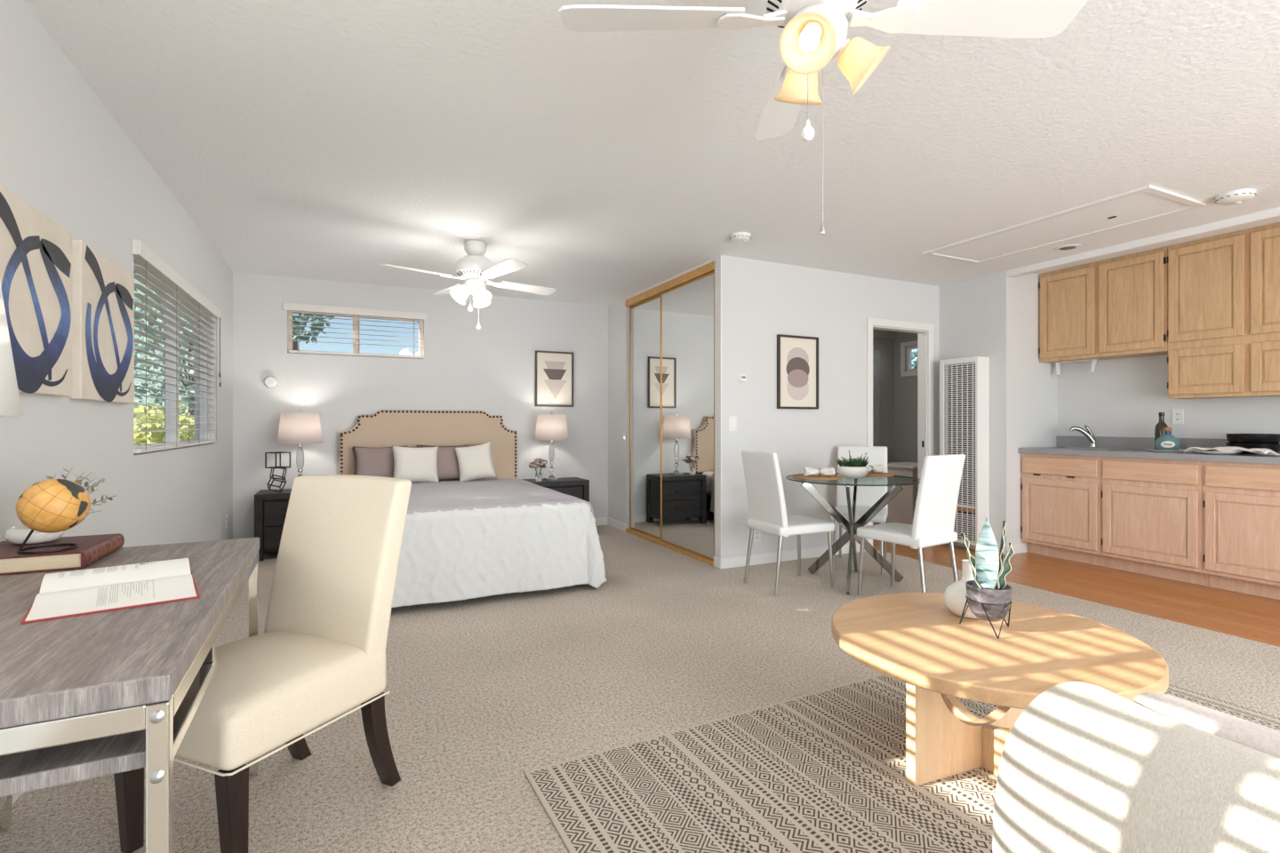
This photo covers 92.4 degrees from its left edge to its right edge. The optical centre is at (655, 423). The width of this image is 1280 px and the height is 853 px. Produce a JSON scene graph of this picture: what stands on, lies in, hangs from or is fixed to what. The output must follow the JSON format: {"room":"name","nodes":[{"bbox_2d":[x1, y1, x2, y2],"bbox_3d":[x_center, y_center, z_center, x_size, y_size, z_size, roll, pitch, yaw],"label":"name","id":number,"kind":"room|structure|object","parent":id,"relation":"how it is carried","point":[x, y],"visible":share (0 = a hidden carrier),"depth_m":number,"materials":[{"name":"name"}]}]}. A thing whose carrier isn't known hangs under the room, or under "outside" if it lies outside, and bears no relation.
{"room":"studio apartment","nodes":[
{"label":"studio apartment","id":0,"kind":"room"},
{"bbox_2d":[0,0,232,547],"bbox_3d":[-1.819,-0.169,1.489,0.120,2.600,8.686,0,0,-26],"label":"wall","id":1,"kind":"structure","parent":0,"point":[63,153],"depth_m":2.51,"materials":[{"name":"white paint"}]},
{"bbox_2d":[0,184,71,396],"bbox_3d":[-1.927,-0.380,1.878,0.034,0.579,0.610,0,0,-26],"label":"canvas painting","id":2,"kind":"object","parent":1,"relation":"attached to","point":[36,251],"visible":0.95,"depth_m":1.91,"materials":[{"name":"beige fabric"}]},
{"bbox_2d":[70,239,134,403],"bbox_3d":[-2.234,-0.377,2.496,0.034,0.583,0.610,0,0,-26],"label":"canvas painting","id":3,"kind":"object","parent":1,"relation":"attached to","point":[102,291],"visible":0.99,"depth_m":2.40,"materials":[{"name":"beige fabric"}]},
{"bbox_2d":[133,259,209,454],"bbox_3d":[-2.918,-0.335,3.697,0.060,0.968,1.910,0,0,-26],"label":"window","id":4,"kind":"structure","parent":1,"relation":"in","point":[172,437],"depth_m":3.70,"materials":[{"name":"white paint"}]},
{"bbox_2d":[131,239,221,453],"bbox_3d":[-2.858,-0.356,3.727,0.070,0.995,1.980,0,0,-26],"label":"window blind","id":5,"kind":"object","parent":4,"relation":"attached to","point":[143,255],"visible":0.82,"depth_m":3.41,"materials":[{"name":"white plastic"}]},
{"bbox_2d":[232,272,607,539],"bbox_3d":[-1.800,-0.169,6.282,4.185,2.600,0.120,0,0,-26],"label":"wall","id":6,"kind":"structure","parent":0,"point":[491,370],"depth_m":5.95,"materials":[{"name":"white paint"}]},
{"bbox_2d":[264,376,278,388],"bbox_3d":[-3.384,-0.365,5.401,0.105,0.105,0.046,0,0,-26],"label":"smoke detector","id":7,"kind":"object","parent":6,"relation":"attached to","point":[270,381],"visible":1,"depth_m":5.39,"materials":[{"name":"white plastic"}]},
{"bbox_2d":[288,310,423,359],"bbox_3d":[-2.798,-0.831,5.785,1.145,0.407,0.060,0,0,-26],"label":"window","id":8,"kind":"structure","parent":6,"relation":"in","point":[290,332],"depth_m":5.75,"materials":[{"name":"beige plastic"}]},
{"bbox_2d":[282,302,427,359],"bbox_3d":[-2.771,-0.854,5.730,1.205,0.440,0.060,0,0,-26],"label":"window blind","id":9,"kind":"object","parent":8,"relation":"attached to","point":[292,307],"visible":1,"depth_m":5.70,"materials":[{"name":"white plastic"}]},
{"bbox_2d":[535,350,573,407],"bbox_3d":[-1.075,-0.474,6.560,0.420,0.590,0.028,0,0,-26],"label":"framed print","id":10,"kind":"object","parent":6,"relation":"attached to","point":[554,371],"visible":1,"depth_m":6.56,"materials":[{"name":"beige paper"}]},
{"bbox_2d":[0,522,1279,852],"bbox_3d":[1.375,1.171,3.067,7.205,0.080,8.666,0,0,-26],"label":"floor","id":11,"kind":"structure","parent":0,"point":[486,692],"depth_m":2.74,"materials":[{"name":"beige carpet"}]},
{"bbox_2d":[0,537,259,852],"bbox_3d":[-1.274,0.751,1.309,0.615,0.760,1.241,0,0,-28],"label":"desk","id":12,"kind":"object","parent":11,"relation":"on","point":[100,694],"visible":0.91,"depth_m":0.95,"materials":[{"name":"grey wood"}]},
{"bbox_2d":[0,281,22,416],"bbox_3d":[-1.250,0.058,0.964,0.358,0.625,0.358,0,0,-26],"label":"table lamp","id":13,"kind":"object","parent":12,"relation":"on","point":[10,402],"visible":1,"depth_m":1.04,"materials":[{"name":"white fabric"}]},
{"bbox_2d":[0,533,124,575],"bbox_3d":[-1.634,0.349,1.638,0.268,0.044,0.292,0,0,-26],"label":"book","id":14,"kind":"object","parent":12,"relation":"on","point":[92,548],"visible":0.98,"depth_m":1.56,"materials":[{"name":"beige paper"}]},
{"bbox_2d":[16,479,90,553],"bbox_3d":[-1.563,0.235,1.596,0.140,0.183,0.140,0,0,-26],"label":"globe","id":15,"kind":"object","parent":14,"relation":"on","point":[50,506],"visible":1,"depth_m":1.56,"materials":[{"name":"orange"}]},
{"bbox_2d":[3,466,115,544],"bbox_3d":[-1.654,0.224,1.703,0.226,0.206,0.270,0,0,-26],"label":"potted plant","id":16,"kind":"object","parent":14,"relation":"on","point":[17,535],"visible":0.35,"depth_m":1.66,"materials":[{"name":"white ceramic"}]},
{"bbox_2d":[0,728,145,797],"bbox_3d":[-1.108,0.503,0.963,0.581,0.025,0.402,0,0,-28],"label":"shelf","id":17,"kind":"object","parent":12,"relation":"attached to","point":[57,765],"depth_m":0.90,"materials":[{"name":"grey wood"}]},
{"bbox_2d":[20,558,199,623],"bbox_3d":[-1.205,0.355,1.380,0.266,0.031,0.426,0,0,-40],"label":"open book","id":18,"kind":"object","parent":12,"relation":"on","point":[90,591],"visible":1,"depth_m":1.33,"materials":[{"name":"white paper"}]},
{"bbox_2d":[113,474,411,852],"bbox_3d":[-1.102,0.653,1.792,0.476,0.958,0.602,0,0,22],"label":"desk chair","id":19,"kind":"object","parent":11,"relation":"on","point":[320,654],"visible":0.92,"depth_m":1.83,"materials":[{"name":"beige fabric"}]},
{"bbox_2d":[254,488,291,561],"bbox_3d":[-3.077,0.857,5.308,0.620,0.549,0.424,0,0,-26],"label":"nightstand","id":20,"kind":"object","parent":11,"relation":"on","point":[270,507],"visible":0.44,"depth_m":5.06,"materials":[{"name":"black wood"}]},
{"bbox_2d":[264,451,290,492],"bbox_3d":[-3.178,0.411,5.156,0.157,0.339,0.151,0,0,27],"label":"sculpture","id":21,"kind":"object","parent":20,"relation":"on","point":[283,478],"visible":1,"depth_m":5.15,"materials":[{"name":"black metal"}]},
{"bbox_2d":[276,409,322,477],"bbox_3d":[-3.071,0.231,5.307,0.346,0.703,0.346,0,0,-26],"label":"table lamp","id":22,"kind":"object","parent":20,"relation":"on","point":[299,428],"visible":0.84,"depth_m":5.19,"materials":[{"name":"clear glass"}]},
{"bbox_2d":[339,409,607,607],"bbox_3d":[-1.645,0.501,4.890,1.776,1.260,2.514,0,0,-26],"label":"bed","id":23,"kind":"object","parent":11,"relation":"on","point":[505,533],"visible":0.66,"depth_m":4.06,"materials":[{"name":"white fabric"}]},
{"bbox_2d":[353,445,407,478],"bbox_3d":[-2.457,0.372,5.498,0.444,0.338,0.182,0,0,-26],"label":"pillow","id":24,"kind":"object","parent":23,"relation":"on","point":[369,461],"visible":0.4,"depth_m":5.43,"materials":[{"name":"grey fabric"}]},
{"bbox_2d":[392,446,439,482],"bbox_3d":[-2.130,0.370,5.462,0.402,0.350,0.204,0,0,-26],"label":"pillow","id":25,"kind":"object","parent":23,"relation":"on","point":[415,465],"visible":0.91,"depth_m":5.40,"materials":[{"name":"white fabric"}]},
{"bbox_2d":[420,444,467,480],"bbox_3d":[-1.954,0.372,5.715,0.430,0.338,0.189,0,0,-26],"label":"pillow","id":26,"kind":"object","parent":23,"relation":"on","point":[447,461],"visible":0.38,"depth_m":5.67,"materials":[{"name":"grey fabric"}]},
{"bbox_2d":[416,443,485,479],"bbox_3d":[-1.965,0.372,5.922,0.623,0.339,0.173,0,0,-26],"label":"pillow","id":27,"kind":"object","parent":23,"relation":"on","point":[418,446],"visible":0.05,"depth_m":5.90,"materials":[{"name":"beige fabric"}]},
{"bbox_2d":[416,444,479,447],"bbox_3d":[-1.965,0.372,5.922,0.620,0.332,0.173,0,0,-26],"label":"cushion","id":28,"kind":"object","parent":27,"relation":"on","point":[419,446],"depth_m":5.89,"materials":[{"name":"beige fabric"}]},
{"bbox_2d":[454,441,496,481],"bbox_3d":[-1.665,0.362,5.687,0.395,0.388,0.194,0,0,-11],"label":"pillow","id":29,"kind":"object","parent":23,"relation":"on","point":[475,462],"visible":1,"depth_m":5.63,"materials":[{"name":"white fabric"}]},
{"bbox_2d":[407,478,596,527],"bbox_3d":[-1.560,0.762,4.752,1.707,0.476,1.941,0,0,-26],"label":"quilt","id":30,"kind":"object","parent":23,"relation":"on","point":[442,501],"depth_m":4.18,"materials":[{"name":"white fabric"}]},
{"bbox_2d":[520,477,589,502],"bbox_3d":[-1.036,0.857,6.324,0.620,0.549,0.424,0,0,-26],"label":"nightstand","id":31,"kind":"object","parent":11,"relation":"on","point":[577,487],"visible":0.2,"depth_m":6.23,"materials":[{"name":"black wood"}]},
{"bbox_2d":[528,457,547,481],"bbox_3d":[-1.174,0.466,6.181,0.193,0.233,0.201,0,0,-26],"label":"flower vase","id":32,"kind":"object","parent":31,"relation":"on","point":[540,462],"visible":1,"depth_m":6.14,"materials":[{"name":"clear glass"}]},
{"bbox_2d":[534,411,568,480],"bbox_3d":[-1.066,0.231,6.317,0.346,0.703,0.346,0,0,-26],"label":"table lamp","id":33,"kind":"object","parent":31,"relation":"on","point":[551,427],"visible":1,"depth_m":6.19,"materials":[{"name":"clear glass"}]},
{"bbox_2d":[741,450,834,595],"bbox_3d":[0.924,0.662,4.292,0.523,0.941,0.400,0,0,-25],"label":"dining chair","id":34,"kind":"object","parent":11,"relation":"on","point":[767,509],"visible":1,"depth_m":4.17,"materials":[{"name":"white leather"}]},
{"bbox_2d":[785,472,919,595],"bbox_3d":[1.403,0.764,4.362,0.926,0.752,0.926,0,0,-26],"label":"dining table","id":35,"kind":"object","parent":11,"relation":"on","point":[851,527],"visible":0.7,"depth_m":4.34,"materials":[{"name":"clear glass"}]},
{"bbox_2d":[792,474,842,480],"bbox_3d":[1.139,0.379,4.298,0.335,0.017,0.335,0,0,5],"label":"placemat","id":36,"kind":"object","parent":35,"relation":"on","point":[822,477],"visible":0.94,"depth_m":4.21,"materials":[{"name":"brown wicker"}]},
{"bbox_2d":[803,467,835,477],"bbox_3d":[1.148,0.340,4.291,0.200,0.069,0.093,0,0,2],"label":"napkin","id":37,"kind":"object","parent":36,"relation":"on","point":[807,471],"visible":1,"depth_m":4.27,"materials":[{"name":"white fabric"}]},
{"bbox_2d":[836,450,869,479],"bbox_3d":[1.400,0.284,4.357,0.236,0.207,0.234,0,0,13],"label":"potted plant","id":38,"kind":"object","parent":35,"relation":"on","point":[853,468],"visible":1,"depth_m":4.29,"materials":[{"name":"green plant"}]},
{"bbox_2d":[864,472,894,477],"bbox_3d":[1.596,0.379,4.559,0.335,0.017,0.335,0,0,41],"label":"placemat","id":39,"kind":"object","parent":35,"relation":"on","point":[874,474],"visible":0.56,"depth_m":4.43,"materials":[{"name":"brown wicker"}]},
{"bbox_2d":[867,464,886,473],"bbox_3d":[1.601,0.340,4.550,0.200,0.069,0.093,0,0,-16],"label":"napkin","id":40,"kind":"object","parent":39,"relation":"on","point":[879,468],"visible":0.68,"depth_m":4.54,"materials":[{"name":"white fabric"}]},
{"bbox_2d":[830,446,887,574],"bbox_3d":[1.638,0.662,4.900,0.400,0.941,0.523,0,0,23],"label":"dining chair","id":41,"kind":"object","parent":11,"relation":"on","point":[868,497],"visible":0.67,"depth_m":5.04,"materials":[{"name":"white"}]},
{"bbox_2d":[885,462,917,525],"bbox_3d":[2.893,0.796,6.969,0.590,0.670,0.600,0,0,-26],"label":"base cabinet","id":42,"kind":"object","parent":11,"relation":"on","point":[900,508],"visible":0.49,"depth_m":6.72,"materials":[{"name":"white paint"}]},
{"bbox_2d":[524,673,1279,852],"bbox_3d":[1.451,1.127,1.281,2.640,0.008,3.000,0,0,-28],"label":"area rug","id":43,"kind":"object","parent":11,"relation":"on","point":[822,772],"visible":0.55,"depth_m":1.88,"materials":[{"name":"beige fabric"}]},
{"bbox_2d":[831,592,1168,786],"bbox_3d":[1.077,0.906,2.027,0.952,0.433,0.952,0,0,-22],"label":"coffee table","id":44,"kind":"object","parent":43,"relation":"on","point":[913,639],"visible":0.83,"depth_m":1.92,"materials":[{"name":"brown wood"}]},
{"bbox_2d":[943,559,977,618],"bbox_3d":[1.133,0.593,2.212,0.172,0.193,0.172,0,0,-26],"label":"vase","id":45,"kind":"object","parent":44,"relation":"on","point":[954,596],"visible":0.5,"depth_m":2.19,"materials":[{"name":"white ceramic"}]},
{"bbox_2d":[959,518,1014,639],"bbox_3d":[1.108,0.501,2.056,0.155,0.374,0.157,0,0,-42],"label":"potted plant","id":46,"kind":"object","parent":44,"relation":"on","point":[988,596],"visible":1,"depth_m":2.03,"materials":[{"name":"green plant"}]},
{"bbox_2d":[992,681,1279,852],"bbox_3d":[0.967,0.754,0.844,0.807,0.738,0.835,0,0,-26],"label":"sofa","id":47,"kind":"object","parent":43,"relation":"on","point":[1084,768],"visible":1,"depth_m":0.79,"materials":[{"name":"white fabric"}]},
{"bbox_2d":[1133,692,1279,759],"bbox_3d":[0.765,0.533,0.744,0.120,0.288,0.340,16,-7,-26],"label":"cushion","id":48,"kind":"object","parent":47,"relation":"on","point":[1257,737],"depth_m":0.81,"materials":[{"name":"white fabric"}]},
{"bbox_2d":[856,454,965,595],"bbox_3d":[1.629,0.662,3.927,0.400,0.941,0.523,0,0,-33],"label":"dining chair","id":49,"kind":"object","parent":11,"relation":"on","point":[935,509],"visible":0.99,"depth_m":3.75,"materials":[{"name":"white leather"}]},
{"bbox_2d":[1021,453,1107,567],"bbox_3d":[3.560,0.694,5.176,0.547,0.874,0.632,0,0,-26],"label":"base cabinet","id":50,"kind":"object","parent":11,"relation":"on","point":[1061,494],"visible":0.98,"depth_m":5.04,"materials":[{"name":"brown wood"}]},
{"bbox_2d":[1101,456,1208,586],"bbox_3d":[3.843,0.694,4.608,0.547,0.874,0.633,0,0,-26],"label":"base cabinet","id":51,"kind":"object","parent":11,"relation":"on","point":[1152,508],"visible":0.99,"depth_m":4.46,"materials":[{"name":"brown wood"}]},
{"bbox_2d":[1202,461,1279,599],"bbox_3d":[4.139,0.694,4.012,0.547,0.874,0.695,0,0,-26],"label":"base cabinet","id":52,"kind":"object","parent":11,"relation":"on","point":[1241,501],"visible":1,"depth_m":4.02,"materials":[{"name":"brown wood"}]},
{"bbox_3d":[4.451,0.694,3.387,0.547,0.874,0.698,0,0,-26],"label":"base cabinet","id":53,"kind":"object","parent":11,"relation":"on","visible":0},
{"bbox_2d":[1017,435,1279,464],"bbox_3d":[4.003,0.184,4.264,0.568,0.143,2.667,0,0,-26],"label":"countertop","id":54,"kind":"structure","parent":53,"relation":"on","point":[1140,444],"depth_m":4.70,"materials":[{"name":"grey laminate"}]},
{"bbox_2d":[1069,424,1097,447],"bbox_3d":[3.646,0.109,5.225,0.209,0.195,0.059,0,0,19],"label":"tap","id":55,"kind":"object","parent":54,"relation":"on","point":[1089,435],"visible":1,"depth_m":5.21,"materials":[{"name":"silver metal"}]},
{"bbox_2d":[1041,447,1135,450],"bbox_3d":[3.585,0.231,5.102,0.395,0.047,0.530,0,0,-26],"label":"sink","id":56,"kind":"object","parent":54,"relation":"in","point":[1067,448],"visible":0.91,"depth_m":5.12,"materials":[{"name":"silver metal"}]},
{"bbox_2d":[1144,448,1184,452],"bbox_3d":[3.859,0.205,4.635,0.264,0.013,0.264,0,0,-26],"label":"tray","id":57,"kind":"object","parent":54,"relation":"on","point":[1148,450],"visible":0.71,"depth_m":4.56,"materials":[{"name":"white"}]},
{"bbox_2d":[1154,412,1167,449],"bbox_3d":[3.906,0.060,4.731,0.082,0.291,0.082,0,0,-26],"label":"bottle","id":58,"kind":"object","parent":57,"relation":"on","point":[1159,427],"visible":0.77,"depth_m":4.72,"materials":[{"name":"green glass"}]},
{"bbox_2d":[1154,427,1180,450],"bbox_3d":[3.842,0.117,4.599,0.150,0.178,0.148,0,0,-26],"label":"bottle","id":59,"kind":"object","parent":57,"relation":"on","point":[1167,442],"visible":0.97,"depth_m":4.56,"materials":[{"name":"teal glass"}]},
{"bbox_2d":[1193,450,1241,455],"bbox_3d":[3.863,0.202,4.212,0.250,0.021,0.250,0,0,-26],"label":"plate","id":60,"kind":"object","parent":54,"relation":"on","point":[1213,452],"visible":0.88,"depth_m":4.15,"materials":[{"name":"white ceramic"}]},
{"bbox_2d":[1183,446,1279,455],"bbox_3d":[3.901,0.181,4.159,0.184,0.049,0.465,0,0,-18],"label":"towel","id":61,"kind":"object","parent":60,"relation":"on","point":[1262,452],"visible":0.96,"depth_m":4.10,"materials":[{"name":"fabric"}]},
{"bbox_2d":[1225,442,1279,455],"bbox_3d":[4.142,0.174,4.245,0.282,0.076,0.282,0,0,-26],"label":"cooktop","id":62,"kind":"object","parent":54,"relation":"on","point":[1275,447],"visible":0.44,"depth_m":4.14,"materials":[{"name":"black metal"}]},
{"bbox_2d":[1225,433,1279,443],"bbox_3d":[4.142,0.110,4.245,0.282,0.076,0.282,0,0,-26],"label":"bowl","id":63,"kind":"object","parent":62,"relation":"on","point":[1233,438],"visible":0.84,"depth_m":4.16,"materials":[{"name":"black ceramic"}]},
{"bbox_2d":[23,0,1279,306],"bbox_3d":[1.250,-1.354,2.949,6.675,0.090,8.566,0,0,-26],"label":"ceiling","id":64,"kind":"structure","parent":0,"point":[337,140],"depth_m":2.77,"materials":[{"name":"white paint"}]},
{"bbox_2d":[378,240,556,330],"bbox_3d":[-1.300,-0.991,4.435,0.994,0.637,0.994,0,0,4],"label":"ceiling fan","id":65,"kind":"object","parent":64,"relation":"hanging from","point":[475,268],"visible":1,"depth_m":4.36,"materials":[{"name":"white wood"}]},
{"bbox_2d":[729,232,751,242],"bbox_3d":[0.594,-1.286,4.261,0.143,0.046,0.143,0,0,-26],"label":"smoke detector","id":66,"kind":"object","parent":64,"relation":"attached to","point":[739,236],"visible":1,"depth_m":4.21,"materials":[{"name":"white plastic"}]},
{"bbox_2d":[558,0,1087,234],"bbox_3d":[0.414,-0.904,1.569,0.994,0.810,0.994,0,0,-44],"label":"ceiling fan","id":67,"kind":"object","parent":64,"relation":"hanging from","point":[814,32],"visible":1,"depth_m":1.55,"materials":[{"name":"white wood"}]},
{"bbox_2d":[922,184,1206,263],"bbox_3d":[2.657,-1.301,4.165,0.630,0.016,1.490,0,0,-26],"label":"attic hatch","id":68,"kind":"structure","parent":64,"relation":"attached to","point":[1146,203],"depth_m":4.01,"materials":[{"name":"white paint"}]},
{"bbox_2d":[1053,244,1080,251],"bbox_3d":[3.067,-1.305,4.565,0.170,0.008,0.170,0,0,-26],"label":"recessed light","id":69,"kind":"object","parent":64,"relation":"in","point":[1068,247],"visible":1,"depth_m":4.55,"materials":[{"name":"white paint"}]},
{"bbox_2d":[1215,188,1256,205],"bbox_3d":[3.316,-1.286,3.505,0.172,0.046,0.172,0,0,-26],"label":"smoke detector","id":70,"kind":"object","parent":64,"relation":"attached to","point":[1241,196],"visible":1,"depth_m":3.46,"materials":[{"name":"white plastic"}]},
{"bbox_2d":[608,255,731,559],"bbox_3d":[0.037,-0.169,5.828,0.100,2.600,2.331,0,0,-26],"label":"wall","id":71,"kind":"structure","parent":0,"point":[618,312],"depth_m":5.14,"materials":[{"name":"white paint"}]},
{"bbox_2d":[607,517,625,531],"bbox_3d":[-0.417,1.089,6.614,0.013,0.085,0.493,0,0,-26],"label":"baseboard","id":72,"kind":"structure","parent":71,"relation":"attached to","point":[617,524],"depth_m":6.60,"materials":[{"name":"white paint"}]},
{"bbox_2d":[629,295,660,539],"bbox_3d":[-0.077,-0.058,6.046,0.020,2.305,0.815,0,0,-26],"label":"mirror door","id":73,"kind":"structure","parent":71,"relation":"in","point":[644,317],"depth_m":6.07,"materials":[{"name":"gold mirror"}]},
{"bbox_2d":[625,528,713,566],"bbox_3d":[0.114,1.113,5.633,0.076,0.035,1.731,0,0,-26],"label":"trim","id":74,"kind":"structure","parent":71,"relation":"attached to","point":[644,536],"depth_m":5.54,"materials":[{"name":"brown wood"}]},
{"bbox_2d":[625,261,714,307],"bbox_3d":[0.107,-1.248,5.630,0.072,0.069,1.731,0,0,-26],"label":"trim","id":75,"kind":"structure","parent":71,"relation":"attached to","point":[708,268],"depth_m":5.48,"materials":[{"name":"brown wood"}]},
{"bbox_2d":[660,271,714,560],"bbox_3d":[0.269,-0.058,5.283,0.020,2.305,0.960,0,0,-26],"label":"mirror door","id":76,"kind":"structure","parent":71,"relation":"in","point":[687,309],"depth_m":5.26,"materials":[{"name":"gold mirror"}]},
{"bbox_2d":[720,255,721,558],"bbox_3d":[0.512,-0.132,4.763,0.010,2.355,0.010,0,0,-26],"label":"trim","id":77,"kind":"structure","parent":71,"relation":"attached to","point":[720,255],"depth_m":4.76,"materials":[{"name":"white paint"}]},
{"bbox_2d":[731,256,939,557],"bbox_3d":[1.634,-0.169,5.379,2.360,2.600,0.105,0,0,-26],"label":"wall","id":78,"kind":"structure","parent":0,"point":[769,300],"depth_m":5.14,"materials":[{"name":"white paint"}]},
{"bbox_2d":[728,416,736,431],"bbox_3d":[0.608,0.001,4.804,0.075,0.120,0.010,0,0,-26],"label":"light switch","id":79,"kind":"object","parent":78,"relation":"attached to","point":[732,420],"visible":1,"depth_m":4.80,"materials":[{"name":"white plastic"}]},
{"bbox_2d":[721,543,865,569],"bbox_3d":[1.197,1.089,5.096,1.525,0.085,0.013,0,0,-26],"label":"baseboard","id":80,"kind":"structure","parent":78,"relation":"attached to","point":[728,563],"depth_m":4.98,"materials":[{"name":"white paint"}]},
{"bbox_2d":[776,334,818,409],"bbox_3d":[1.185,-0.421,5.081,0.420,0.605,0.028,0,0,-26],"label":"framed print","id":81,"kind":"object","parent":78,"relation":"attached to","point":[797,356],"visible":1,"depth_m":5.08,"materials":[{"name":"beige paper"}]},
{"bbox_2d":[866,317,933,545],"bbox_3d":[2.233,0.097,5.668,0.840,2.068,0.121,0,0,-26],"label":"trim","id":82,"kind":"structure","parent":78,"relation":"attached to","point":[922,335],"depth_m":5.77,"materials":[{"name":"white paint"}]},
{"bbox_2d":[837,465,868,479],"bbox_3d":[1.406,0.345,4.358,0.208,0.084,0.208,0,0,-26],"label":"bowl","id":83,"kind":"object","parent":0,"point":[852,472],"depth_m":4.28,"materials":[{"name":"white ceramic"}]},
{"bbox_2d":[872,338,894,463],"bbox_3d":[1.757,-0.169,7.018,2.800,2.600,0.100,0,0,-26],"label":"wall","id":84,"kind":"structure","parent":0,"point":[886,347],"depth_m":7.50,"materials":[{"name":"grey paint"}]},
{"bbox_2d":[872,349,879,446],"bbox_3d":[2.405,0.121,7.254,0.670,2.020,0.055,0,0,-26],"label":"door","id":85,"kind":"structure","parent":84,"relation":"in","point":[876,352],"depth_m":7.35,"materials":[{"name":"grey paint"}]},
{"bbox_2d":[872,329,896,339],"bbox_3d":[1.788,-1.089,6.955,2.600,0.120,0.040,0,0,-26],"label":"ceiling","id":86,"kind":"structure","parent":84,"relation":"attached to","point":[876,333],"depth_m":7.43,"materials":[{"name":"grey paint"}]},
{"bbox_2d":[894,331,917,463],"bbox_3d":[3.280,-0.169,6.988,0.100,2.600,1.310,0,0,-26],"label":"wall","id":87,"kind":"structure","parent":0,"point":[905,388],"depth_m":7.41,"materials":[{"name":"grey paint"}]},
{"bbox_2d":[900,340,917,376],"bbox_3d":[3.164,-0.774,7.182,0.095,0.410,0.640,0,0,-26],"label":"window","id":88,"kind":"structure","parent":87,"relation":"in","point":[910,372],"depth_m":7.40,"materials":[{"name":"white paint"}]},
{"bbox_2d":[939,271,1057,551],"bbox_3d":[3.220,-0.169,5.795,0.850,2.600,0.773,0,0,-26],"label":"wall","id":89,"kind":"structure","parent":0,"point":[995,316],"depth_m":5.38,"materials":[{"name":"white paint"}]},
{"bbox_2d":[939,356,989,546],"bbox_3d":[2.786,0.243,5.533,0.158,1.655,0.386,0,0,-26],"label":"wall heater","id":90,"kind":"object","parent":89,"relation":"attached to","point":[964,382],"visible":0.7,"depth_m":5.44,"materials":[{"name":"white metal"}]},
{"bbox_2d":[944,362,975,542],"bbox_3d":[2.726,0.254,5.494,0.013,1.575,0.313,0,0,-26],"label":"grille","id":91,"kind":"object","parent":90,"relation":"attached to","point":[962,508],"depth_m":5.47,"materials":[{"name":"white metal"}]},
{"bbox_2d":[996,543,1026,555],"bbox_3d":[3.096,1.089,5.369,0.273,0.085,0.146,0,0,-26],"label":"baseboard","id":92,"kind":"structure","parent":89,"relation":"attached to","point":[1018,548],"depth_m":5.31,"materials":[{"name":"white paint"}]},
{"bbox_2d":[1006,207,1279,278],"bbox_3d":[4.292,-1.294,2.788,0.092,0.070,5.567,0,0,-26],"label":"trim","id":93,"kind":"structure","parent":89,"relation":"attached to","point":[1273,214],"depth_m":4.30,"materials":[{"name":"white paint"}]},
{"bbox_2d":[1057,354,1279,439],"bbox_3d":[4.959,-0.169,3.120,0.120,2.600,5.567,0,0,-26],"label":"wall","id":94,"kind":"structure","parent":0,"point":[1124,397],"depth_m":5.00,"materials":[{"name":"white paint"}]},
{"bbox_2d":[1039,247,1167,363],"bbox_3d":[3.744,-0.935,5.087,0.298,0.783,0.956,0,0,-26],"label":"upper cabinet","id":95,"kind":"object","parent":94,"relation":"attached to","point":[1116,308],"visible":0.99,"depth_m":4.96,"materials":[{"name":"brown wood"}]},
{"bbox_2d":[1054,359,1098,375],"bbox_3d":[3.663,-0.487,5.342,0.051,0.112,0.340,0,0,-26],"label":"towel holder","id":96,"kind":"object","parent":95,"relation":"attached to","point":[1093,361],"visible":1,"depth_m":5.30,"materials":[{"name":"white plastic"}]},
{"bbox_2d":[1172,408,1183,424],"bbox_3d":[4.066,-0.052,4.771,0.008,0.120,0.075,0,0,-26],"label":"power outlet","id":97,"kind":"object","parent":94,"relation":"attached to","point":[1178,414],"visible":1,"depth_m":4.77,"materials":[{"name":"white plastic"}]},
{"bbox_2d":[1167,222,1279,399],"bbox_3d":[4.167,-0.757,4.238,0.298,1.140,0.935,0,0,-26],"label":"upper cabinet","id":98,"kind":"object","parent":94,"relation":"attached to","point":[1223,332],"visible":1,"depth_m":4.28,"materials":[{"name":"brown wood"}]},
{"label":"outside","id":99,"kind":"structure","parent":0,"visible":0},
{"bbox_3d":[-10.290,1.456,3.815,12.975,0.150,32.000,0,0,-26],"label":"ground","id":100,"kind":"structure","parent":99,"visible":0},
{"bbox_2d":[133,271,194,443],"bbox_3d":[-7.085,-0.953,9.341,2.551,4.676,3.330,0,0,-32],"label":"tree","id":101,"kind":"object","parent":100,"relation":"on","point":[141,373],"visible":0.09,"depth_m":8.57,"materials":[{"name":"green plant"}]},
{"bbox_2d":[133,402,194,446],"bbox_3d":[-5.404,0.615,6.701,1.255,1.708,2.676,0,0,-26],"label":"tree","id":102,"kind":"object","parent":100,"relation":"on","point":[152,437],"visible":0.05,"depth_m":6.36,"materials":[{"name":"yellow plant"}]},
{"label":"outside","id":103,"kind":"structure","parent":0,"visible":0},
{"bbox_3d":[-1.881,1.456,16.096,13.025,0.150,17.504,0,0,-26],"label":"ground","id":104,"kind":"structure","parent":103,"visible":0},
{"bbox_2d":[292,313,334,350],"bbox_3d":[-4.365,-0.114,7.408,0.924,2.998,0.852,0,0,2],"label":"tree","id":105,"kind":"object","parent":104,"relation":"on","point":[301,318],"visible":0.23,"depth_m":7.43,"materials":[{"name":"green plant"}]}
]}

